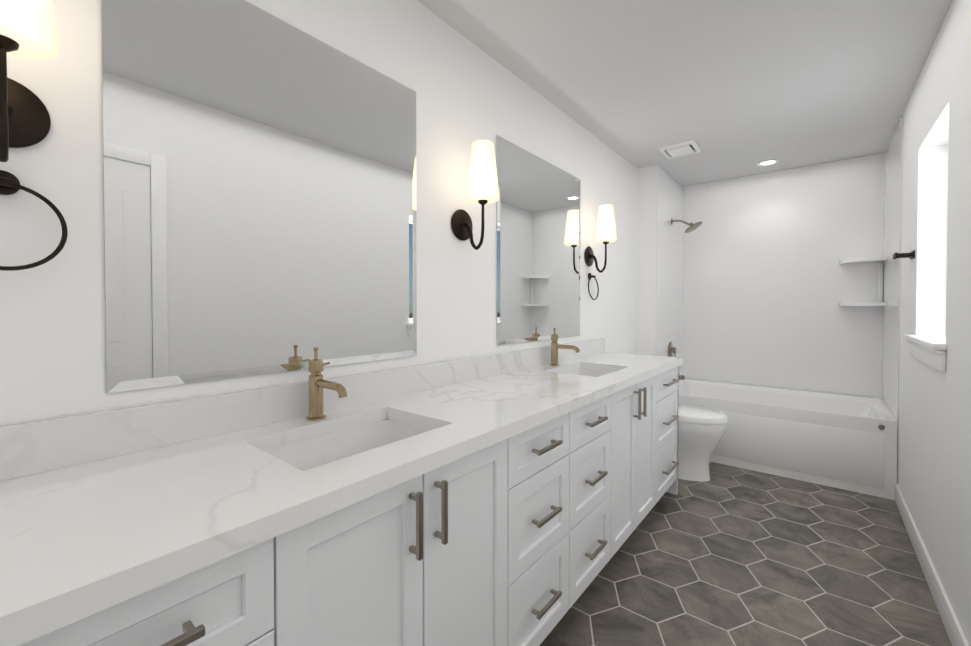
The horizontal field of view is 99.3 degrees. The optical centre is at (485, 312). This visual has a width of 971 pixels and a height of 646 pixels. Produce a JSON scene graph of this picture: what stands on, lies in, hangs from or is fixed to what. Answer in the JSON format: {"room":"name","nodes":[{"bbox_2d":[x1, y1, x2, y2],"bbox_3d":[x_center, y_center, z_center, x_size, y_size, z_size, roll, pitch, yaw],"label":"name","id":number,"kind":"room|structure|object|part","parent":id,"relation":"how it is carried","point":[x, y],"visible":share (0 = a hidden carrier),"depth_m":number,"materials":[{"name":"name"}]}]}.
{"room":"bathroom","nodes":[
{"label":"bathroom","id":0,"kind":"room"},
{"bbox_2d":[0,0,637,425],"bbox_3d":[0.050,-0.018,2.209,0.160,2.490,6.020,1,1,39],"label":"wall","id":1,"kind":"structure","parent":0,"point":[52,316],"depth_m":1.50,"materials":[{"name":"white paint"}]},
{"bbox_2d":[0,0,58,161],"bbox_3d":[-0.886,-0.506,0.754,0.198,0.457,0.144,1,1,39],"label":"sconce","id":2,"kind":"object","parent":1,"relation":"attached to","point":[27,28],"visible":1,"depth_m":0.75,"materials":[{"name":"brown metal"}]},
{"bbox_3d":[-0.906,-0.383,0.771,0.148,0.211,0.140,1,1,39],"label":"arm","id":3,"kind":"part","parent":2,"relation":"part of"},
{"bbox_3d":[-0.865,-0.610,0.735,0.144,0.247,0.144,1,1,39],"label":"lamp shade","id":4,"kind":"part","parent":2,"relation":"part of","materials":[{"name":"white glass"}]},
{"bbox_2d":[0,170,67,270],"bbox_3d":[-0.944,-0.181,0.808,0.046,0.200,0.176,1,1,39],"label":"towel ring","id":5,"kind":"object","parent":1,"relation":"attached to","point":[10,184],"visible":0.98,"depth_m":0.83,"materials":[{"name":"brown metal"}]},
{"bbox_2d":[101,0,416,392],"bbox_3d":[-0.572,-0.350,1.299,0.006,1.060,0.935,1,1,39],"label":"mirror","id":6,"kind":"object","parent":1,"relation":"attached to","point":[259,191],"visible":1,"depth_m":1.16,"materials":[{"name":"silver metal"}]},
{"bbox_2d":[0,338,604,480],"bbox_3d":[-0.217,0.266,1.735,0.020,0.104,3.524,1,1,39],"label":"backsplash","id":7,"kind":"structure","parent":1,"relation":"attached to","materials":[{"name":"stone"}]},
{"bbox_2d":[451,140,498,249],"bbox_3d":[-0.033,-0.504,1.813,0.198,0.457,0.144,1,1,39],"label":"sconce","id":8,"kind":"object","parent":1,"relation":"attached to","point":[482,188],"visible":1,"depth_m":1.75,"materials":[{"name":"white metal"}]},
{"bbox_3d":[-0.052,-0.381,1.830,0.148,0.211,0.140,1,1,39],"label":"arm","id":9,"kind":"part","parent":8,"relation":"part of"},
{"bbox_3d":[-0.011,-0.608,1.794,0.144,0.247,0.144,1,1,39],"label":"lamp shade","id":10,"kind":"part","parent":8,"relation":"part of","materials":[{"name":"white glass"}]},
{"bbox_2d":[496,135,580,345],"bbox_3d":[0.351,-0.366,2.443,0.006,1.060,0.935,1,1,39],"label":"mirror","id":11,"kind":"object","parent":1,"relation":"attached to","point":[538,252],"visible":1,"depth_m":2.35,"materials":[{"name":"silver metal"}]},
{"bbox_2d":[588,273,598,299],"bbox_3d":[0.753,-0.183,2.912,0.046,0.192,0.168,1,1,39],"label":"towel ring","id":12,"kind":"object","parent":1,"relation":"attached to","point":[590,276],"visible":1,"depth_m":2.90,"materials":[{"name":"brown metal"}]},
{"bbox_2d":[584,204,616,272],"bbox_3d":[0.806,-0.502,2.852,0.198,0.457,0.144,1,1,39],"label":"sconce","id":13,"kind":"object","parent":1,"relation":"attached to","point":[606,231],"visible":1,"depth_m":2.79,"materials":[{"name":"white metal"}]},
{"bbox_3d":[0.786,-0.380,2.869,0.148,0.211,0.140,1,1,39],"label":"arm","id":14,"kind":"part","parent":13,"relation":"part of"},
{"bbox_3d":[0.827,-0.607,2.833,0.144,0.247,0.144,1,1,39],"label":"lamp shade","id":15,"kind":"part","parent":13,"relation":"part of","materials":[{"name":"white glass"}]},
{"bbox_2d":[637,165,656,355],"bbox_3d":[1.695,-0.043,3.991,0.165,2.490,0.860,1,1,39],"label":"wall","id":16,"kind":"structure","parent":0,"point":[646,261],"depth_m":3.65,"materials":[{"name":"white paint"}]},
{"bbox_2d":[657,166,682,374],"bbox_3d":[1.763,-0.304,3.934,0.006,1.963,0.858,1,1,39],"label":"wall","id":17,"kind":"structure","parent":16,"relation":"attached to","point":[669,260],"depth_m":3.88,"materials":[{"name":"white paint"}]},
{"bbox_2d":[656,165,657,355],"bbox_3d":[1.491,-0.299,3.598,0.006,1.963,0.006,1,1,39],"label":"trim","id":18,"kind":"structure","parent":17,"relation":"attached to","point":[656,264],"depth_m":3.59,"materials":[{"name":"white plastic"}]},
{"bbox_2d":[668,342,676,356],"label":"shower valve","id":19,"kind":"object","parent":17,"relation":"attached to","point":[672,350],"depth_m":3.91,"materials":[{"name":"silver metal"}]},
{"bbox_2d":[678,374,684,379],"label":"tub spout","id":20,"kind":"object","parent":17,"relation":"attached to","point":[681,377],"depth_m":3.87,"materials":[{"name":"silver metal"}]},
{"bbox_2d":[671,218,702,232],"bbox_3d":[1.880,-0.820,3.857,0.265,0.155,0.168,1,1,39],"label":"shower head","id":21,"kind":"object","parent":17,"relation":"attached to","point":[692,227],"visible":1,"depth_m":3.83},
{"bbox_2d":[417,0,952,186],"bbox_3d":[0.843,-1.304,1.552,2.198,0.100,6.020,1,1,39],"label":"ceiling","id":22,"kind":"structure","parent":0,"point":[732,89],"depth_m":2.14,"materials":[{"name":"white paint"}]},
{"bbox_2d":[665,146,694,157],"bbox_3d":[1.519,-1.263,3.217,0.164,0.023,0.164,1,1,39],"label":"ceiling vent","id":23,"kind":"object","parent":22,"relation":"in","point":[679,149],"depth_m":3.23,"materials":[{"name":"white paint"}]},
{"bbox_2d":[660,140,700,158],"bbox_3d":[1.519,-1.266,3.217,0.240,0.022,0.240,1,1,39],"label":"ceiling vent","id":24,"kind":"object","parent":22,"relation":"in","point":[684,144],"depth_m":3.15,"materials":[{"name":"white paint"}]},
{"bbox_2d":[757,159,778,165],"bbox_3d":[2.411,-1.277,3.525,0.160,0.007,0.160,1,1,39],"label":"recessed light","id":25,"kind":"object","parent":22,"relation":"in","point":[768,162],"visible":1,"depth_m":3.52,"materials":[{"name":"white paint"}]},
{"bbox_2d":[539,462,951,645],"bbox_3d":[0.843,1.286,1.588,2.198,0.100,6.020,1,1,39],"label":"floor","id":26,"kind":"structure","parent":0,"point":[726,555],"depth_m":1.92,"materials":[{"name":"tile"}]},
{"bbox_2d":[0,364,681,645],"bbox_3d":[-0.006,0.799,1.559,0.578,0.875,3.500,1,1,39],"label":"bathroom vanity","id":27,"kind":"object","parent":26,"relation":"on","point":[511,498],"depth_m":1.05,"materials":[{"name":"white paint"}]},
{"bbox_3d":[-0.517,0.464,0.534,0.020,0.165,0.466,1,1,39],"label":"drawer","id":28,"kind":"part","parent":27,"relation":"part of","materials":[{"name":"white paint"}]},
{"bbox_3d":[-0.495,0.464,0.516,0.036,0.012,0.240,1,1,39],"label":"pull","id":29,"kind":"part","parent":27,"relation":"part of","materials":[{"name":"beige"}]},
{"bbox_3d":[-0.517,0.696,0.537,0.020,0.292,0.466,1,1,39],"label":"drawer","id":30,"kind":"part","parent":27,"relation":"part of","materials":[{"name":"white paint"}]},
{"bbox_2d":[0,352,682,639],"bbox_3d":[-0.005,0.341,1.565,0.565,0.040,3.524,1,1,39],"label":"countertop","id":31,"kind":"structure","parent":27,"relation":"on","point":[80,533],"depth_m":0.80,"materials":[{"name":"white stone"}]},
{"bbox_2d":[300,347,351,419],"bbox_3d":[-0.463,0.216,1.231,0.188,0.218,0.073,1,1,39],"label":"faucet","id":32,"kind":"object","parent":31,"relation":"on","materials":[{"name":"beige metal"}]},
{"bbox_2d":[268,416,423,463],"bbox_3d":[-0.357,0.437,1.137,0.322,0.162,0.468,1,1,39],"label":"sink","id":33,"kind":"object","parent":31,"relation":"in","point":[309,449],"depth_m":1.28,"materials":[{"name":"white ceramic"}]},
{"bbox_2d":[548,328,579,363],"bbox_3d":[0.459,0.200,2.375,0.188,0.218,0.073,1,1,39],"label":"faucet","id":34,"kind":"object","parent":31,"relation":"on","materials":[{"name":"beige metal"}]},
{"bbox_2d":[568,368,611,375],"bbox_3d":[0.565,0.420,2.281,0.322,0.162,0.468,1,1,39],"label":"sink","id":35,"kind":"object","parent":31,"relation":"in","point":[583,371],"depth_m":2.50,"materials":[{"name":"white ceramic"}]},
{"bbox_3d":[-0.262,0.755,0.854,0.020,0.758,0.338,1,1,39],"label":"door","id":36,"kind":"part","parent":27,"relation":"part of","materials":[{"name":"white paint"}]},
{"bbox_3d":[-0.157,0.480,0.935,0.036,0.150,0.012,1,1,39],"label":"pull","id":37,"kind":"part","parent":27,"relation":"part of","materials":[{"name":"beige metal"}]},
{"bbox_3d":[-0.107,0.479,0.997,0.036,0.150,0.012,1,1,39],"label":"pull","id":38,"kind":"part","parent":27,"relation":"part of","materials":[{"name":"beige metal"}]},
{"bbox_3d":[-0.047,0.752,1.121,0.020,0.758,0.338,1,1,39],"label":"door","id":39,"kind":"part","parent":27,"relation":"part of","materials":[{"name":"white paint"}]},
{"bbox_3d":[0.185,0.981,1.411,0.020,0.292,0.391,1,1,39],"label":"drawer","id":40,"kind":"part","parent":27,"relation":"part of","materials":[{"name":"white paint"}]},
{"bbox_3d":[0.185,0.684,1.407,0.020,0.292,0.391,1,1,39],"label":"drawer","id":41,"kind":"part","parent":27,"relation":"part of","materials":[{"name":"white paint"}]},
{"bbox_3d":[0.185,0.451,1.404,0.020,0.165,0.391,1,1,39],"label":"drawer","id":42,"kind":"part","parent":27,"relation":"part of","materials":[{"name":"white paint"}]},
{"bbox_3d":[0.207,0.981,1.393,0.036,0.012,0.150,1,1,39],"label":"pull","id":43,"kind":"part","parent":27,"relation":"part of","materials":[{"name":"beige"}]},
{"bbox_3d":[0.207,0.684,1.389,0.036,0.012,0.150,1,1,39],"label":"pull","id":44,"kind":"part","parent":27,"relation":"part of","materials":[{"name":"beige metal"}]},
{"bbox_3d":[0.207,0.452,1.386,0.036,0.012,0.150,1,1,39],"label":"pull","id":45,"kind":"part","parent":27,"relation":"part of","materials":[{"name":"beige metal"}]},
{"bbox_3d":[0.434,0.976,1.721,0.020,0.292,0.396,1,1,39],"label":"drawer","id":46,"kind":"part","parent":27,"relation":"part of","materials":[{"name":"white paint"}]},
{"bbox_3d":[0.434,0.680,1.716,0.020,0.292,0.396,1,1,39],"label":"drawer","id":47,"kind":"part","parent":27,"relation":"part of","materials":[{"name":"white paint"}]},
{"bbox_3d":[0.434,0.447,1.713,0.020,0.165,0.396,1,1,39],"label":"drawer","id":48,"kind":"part","parent":27,"relation":"part of","materials":[{"name":"white paint"}]},
{"bbox_3d":[0.456,0.976,1.703,0.036,0.012,0.150,1,1,39],"label":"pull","id":49,"kind":"part","parent":27,"relation":"part of","materials":[{"name":"beige metal"}]},
{"bbox_3d":[0.456,0.680,1.699,0.036,0.012,0.150,1,1,39],"label":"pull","id":50,"kind":"part","parent":27,"relation":"part of","materials":[{"name":"beige metal"}]},
{"bbox_3d":[0.456,0.447,1.695,0.036,0.012,0.150,1,1,39],"label":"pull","id":51,"kind":"part","parent":27,"relation":"part of","materials":[{"name":"beige metal"}]},
{"bbox_3d":[0.664,0.739,2.002,0.020,0.758,0.328,1,1,39],"label":"door","id":52,"kind":"part","parent":27,"relation":"part of","materials":[{"name":"white paint"}]},
{"bbox_3d":[0.765,0.464,2.079,0.036,0.150,0.012,1,1,39],"label":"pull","id":53,"kind":"part","parent":27,"relation":"part of","materials":[{"name":"beige metal"}]},
{"bbox_3d":[0.816,0.463,2.141,0.036,0.150,0.012,1,1,39],"label":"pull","id":54,"kind":"part","parent":27,"relation":"part of","materials":[{"name":"beige metal"}]},
{"bbox_3d":[0.873,0.736,2.261,0.020,0.758,0.328,1,1,39],"label":"door","id":55,"kind":"part","parent":27,"relation":"part of","materials":[{"name":"white paint"}]},
{"bbox_3d":[1.129,0.964,2.583,0.020,0.292,0.481,1,1,39],"label":"drawer","id":56,"kind":"part","parent":27,"relation":"part of","materials":[{"name":"white paint"}]},
{"bbox_3d":[1.129,0.667,2.578,0.020,0.292,0.481,1,1,39],"label":"drawer","id":57,"kind":"part","parent":27,"relation":"part of","materials":[{"name":"white paint"}]},
{"bbox_3d":[1.129,0.435,2.575,0.020,0.165,0.481,1,1,39],"label":"drawer","id":58,"kind":"part","parent":27,"relation":"part of","materials":[{"name":"white paint"}]},
{"bbox_3d":[1.151,0.964,2.565,0.036,0.012,0.240,1,1,39],"label":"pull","id":59,"kind":"part","parent":27,"relation":"part of","materials":[{"name":"beige metal"}]},
{"bbox_3d":[1.151,0.668,2.561,0.036,0.012,0.240,1,1,39],"label":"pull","id":60,"kind":"part","parent":27,"relation":"part of","materials":[{"name":"beige metal"}]},
{"bbox_3d":[1.151,0.435,2.557,0.036,0.012,0.240,1,1,39],"label":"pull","id":61,"kind":"part","parent":27,"relation":"part of","materials":[{"name":"beige metal"}]},
{"bbox_2d":[678,403,727,481],"bbox_3d":[1.416,0.801,3.162,0.770,0.825,0.420,1,1,39],"label":"toilet","id":62,"kind":"object","parent":26,"relation":"on","point":[701,431],"visible":0.4,"depth_m":2.95,"materials":[{"name":"white ceramic"}]},
{"bbox_3d":[1.490,0.755,3.102,0.581,0.051,0.393,1,1,39],"label":"seat","id":63,"kind":"part","parent":62,"relation":"part of","materials":[{"name":"white ceramic"}]},
{"bbox_2d":[678,378,897,499],"bbox_3d":[2.346,0.950,3.475,1.505,0.520,0.860,1,1,39],"label":"bathtub","id":64,"kind":"object","parent":26,"relation":"on","point":[843,441],"visible":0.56,"depth_m":3.04,"materials":[{"name":"white ceramic"}]},
{"bbox_2d":[681,153,884,397],"bbox_3d":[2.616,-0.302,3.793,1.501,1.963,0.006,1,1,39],"label":"wall","id":65,"kind":"structure","parent":0,"point":[769,283],"depth_m":3.71,"materials":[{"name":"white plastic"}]},
{"bbox_2d":[839,302,886,305],"bbox_3d":[3.008,-0.064,3.302,0.270,0.028,0.270,1,1,39],"label":"shelf","id":66,"kind":"object","parent":65,"relation":"attached to","point":[866,304],"visible":1,"depth_m":3.20,"materials":[{"name":"white plastic"}]},
{"bbox_2d":[877,262,883,301],"bbox_3d":[3.174,-0.239,3.318,0.034,0.322,0.034,1,1,39],"label":"column","id":67,"kind":"structure","parent":66,"relation":"on","point":[880,267],"depth_m":3.31,"materials":[{"name":"white plastic"}]},
{"bbox_2d":[839,256,887,264],"bbox_3d":[3.008,-0.414,3.297,0.270,0.028,0.270,1,1,39],"label":"shelf","id":68,"kind":"object","parent":65,"relation":"attached to","point":[876,259],"visible":0.98,"depth_m":3.24,"materials":[{"name":"white plastic"}]},
{"bbox_2d":[886,0,970,645],"bbox_3d":[1.430,-0.001,0.993,0.160,2.490,5.860,1,1,39],"label":"wall","id":69,"kind":"structure","parent":0,"point":[956,558],"depth_m":1.83,"materials":[{"name":"white paint"}]},
{"bbox_2d":[882,114,902,419],"bbox_3d":[2.935,-0.290,2.988,0.006,1.963,0.858,1,1,39],"label":"wall","id":70,"kind":"structure","parent":69,"relation":"attached to","point":[891,271],"depth_m":2.91,"materials":[{"name":"white paint"}]},
{"bbox_2d":[893,251,914,259],"bbox_3d":[2.350,-0.319,2.322,0.078,0.040,0.110,1,1,39],"label":"hook","id":71,"kind":"object","parent":69,"relation":"attached to","point":[910,255],"visible":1,"depth_m":2.30,"materials":[{"name":"brown metal"}]},
{"bbox_2d":[904,334,946,349],"bbox_3d":[2.136,0.139,1.938,0.155,0.025,0.736,1,1,39],"label":"window sill","id":72,"kind":"structure","parent":69,"relation":"on","point":[934,342],"depth_m":1.91,"materials":[{"name":"white paint"}]},
{"bbox_2d":[908,340,945,371],"bbox_3d":[2.096,0.196,1.972,0.028,0.089,0.716,1,1,39],"label":"apron","id":73,"kind":"object","parent":69,"relation":"attached to","point":[935,359],"visible":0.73,"depth_m":1.84,"materials":[{"name":"white paint"}]},
{"bbox_2d":[895,483,969,645],"bbox_3d":[1.141,1.190,0.792,0.013,0.115,4.837,1,1,39],"label":"baseboard","id":74,"kind":"structure","parent":69,"relation":"attached to","point":[953,628],"depth_m":1.79,"materials":[{"name":"white paint"}]}
]}

